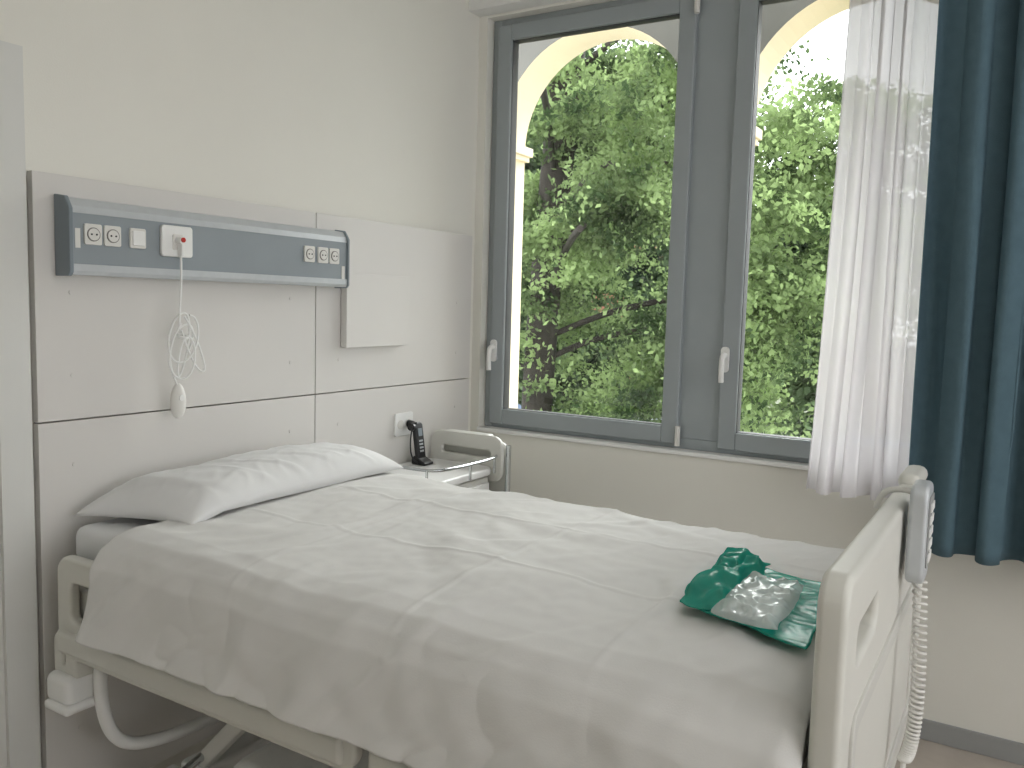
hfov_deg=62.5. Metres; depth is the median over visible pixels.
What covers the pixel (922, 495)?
bed remote control
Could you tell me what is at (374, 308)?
panel
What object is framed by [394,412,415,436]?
power outlet
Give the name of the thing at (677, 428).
hinge
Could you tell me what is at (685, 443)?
window
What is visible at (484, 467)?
tray
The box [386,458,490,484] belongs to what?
tray
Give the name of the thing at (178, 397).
pendant
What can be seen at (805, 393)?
tree
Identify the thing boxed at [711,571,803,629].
plastic package
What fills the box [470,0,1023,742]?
wall
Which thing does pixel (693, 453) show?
window sill
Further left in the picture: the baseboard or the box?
the box
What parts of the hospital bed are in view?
rail, frame, lift arm, mattress, footboard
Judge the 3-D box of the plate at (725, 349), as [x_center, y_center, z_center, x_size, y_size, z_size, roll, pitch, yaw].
[0.837,-0.096,3.320,0.034,0.101,0.012,5,6,31]
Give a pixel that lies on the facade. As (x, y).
(602, 308)
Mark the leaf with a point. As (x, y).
(3, 748)
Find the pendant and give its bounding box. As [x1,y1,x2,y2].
[167,237,205,417]
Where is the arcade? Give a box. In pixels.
[509,0,849,407]
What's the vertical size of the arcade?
3.600 m
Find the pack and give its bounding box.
[680,547,820,649]
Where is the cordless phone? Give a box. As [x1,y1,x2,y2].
[410,422,432,465]
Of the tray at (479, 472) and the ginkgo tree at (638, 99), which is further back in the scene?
the ginkgo tree at (638, 99)
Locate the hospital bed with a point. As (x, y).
(862, 670)
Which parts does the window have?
handle, sash, hinge, mullion, handle, sash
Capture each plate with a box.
[490,340,496,361]
[721,347,729,372]
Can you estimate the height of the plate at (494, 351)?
0.101 m
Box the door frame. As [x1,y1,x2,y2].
[0,40,40,767]
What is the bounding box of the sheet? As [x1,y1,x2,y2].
[74,472,844,767]
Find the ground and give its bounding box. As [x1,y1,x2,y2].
[519,384,809,434]
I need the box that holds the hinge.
[674,426,679,445]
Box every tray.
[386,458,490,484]
[400,445,510,491]
[444,442,505,491]
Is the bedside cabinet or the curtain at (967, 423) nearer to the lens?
the curtain at (967, 423)
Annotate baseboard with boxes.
[905,718,1023,765]
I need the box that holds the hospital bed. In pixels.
[44,465,927,767]
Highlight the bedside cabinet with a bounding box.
[386,429,510,491]
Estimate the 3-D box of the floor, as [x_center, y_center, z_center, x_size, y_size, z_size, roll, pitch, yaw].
[0.403,1.506,0.669,4.800,0.100,5.390,5,6,31]
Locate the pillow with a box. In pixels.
[73,442,402,523]
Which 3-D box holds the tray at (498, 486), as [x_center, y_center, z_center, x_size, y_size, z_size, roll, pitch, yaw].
[-0.164,0.448,3.577,0.351,0.446,0.024,5,6,31]
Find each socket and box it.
[160,225,192,257]
[398,420,403,428]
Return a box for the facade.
[592,290,650,381]
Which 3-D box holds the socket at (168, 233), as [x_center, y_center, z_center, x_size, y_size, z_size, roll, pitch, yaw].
[-0.960,-0.408,2.416,0.012,0.088,0.103,5,6,31]
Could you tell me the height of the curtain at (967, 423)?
2.194 m
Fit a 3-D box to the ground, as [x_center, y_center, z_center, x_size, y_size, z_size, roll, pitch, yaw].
[12.345,0.371,44.038,100.000,0.100,78.800,5,6,31]
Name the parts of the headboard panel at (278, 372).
panel, panel, panel, panel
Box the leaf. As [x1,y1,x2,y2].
[0,544,6,767]
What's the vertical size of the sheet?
0.371 m
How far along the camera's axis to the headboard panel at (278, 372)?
2.58 m
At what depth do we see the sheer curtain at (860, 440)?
2.85 m
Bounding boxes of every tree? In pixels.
[518,39,842,437]
[518,41,828,437]
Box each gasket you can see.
[503,14,679,424]
[736,0,810,440]
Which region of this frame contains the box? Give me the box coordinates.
[469,0,569,16]
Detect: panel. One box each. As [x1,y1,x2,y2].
[27,170,471,767]
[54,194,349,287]
[341,273,408,347]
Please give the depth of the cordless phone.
3.44 m
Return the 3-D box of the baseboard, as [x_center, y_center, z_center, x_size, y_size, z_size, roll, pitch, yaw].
[1.739,1.251,2.839,4.600,0.074,0.012,5,6,31]
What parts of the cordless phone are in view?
cord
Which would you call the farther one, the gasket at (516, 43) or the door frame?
the gasket at (516, 43)
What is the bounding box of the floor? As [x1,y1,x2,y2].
[895,738,1023,767]
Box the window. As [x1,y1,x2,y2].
[485,0,810,462]
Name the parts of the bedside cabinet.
rail post, drawer, rail post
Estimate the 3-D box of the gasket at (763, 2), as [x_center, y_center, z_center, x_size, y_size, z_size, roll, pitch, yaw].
[1.254,-0.599,3.078,0.790,1.653,0.048,5,6,31]
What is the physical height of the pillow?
0.118 m
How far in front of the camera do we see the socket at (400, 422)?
3.44 m
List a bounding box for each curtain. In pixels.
[806,0,938,500]
[909,0,1023,565]
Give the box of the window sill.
[477,426,808,470]
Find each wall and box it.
[0,0,479,767]
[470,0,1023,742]
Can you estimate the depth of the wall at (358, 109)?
2.77 m

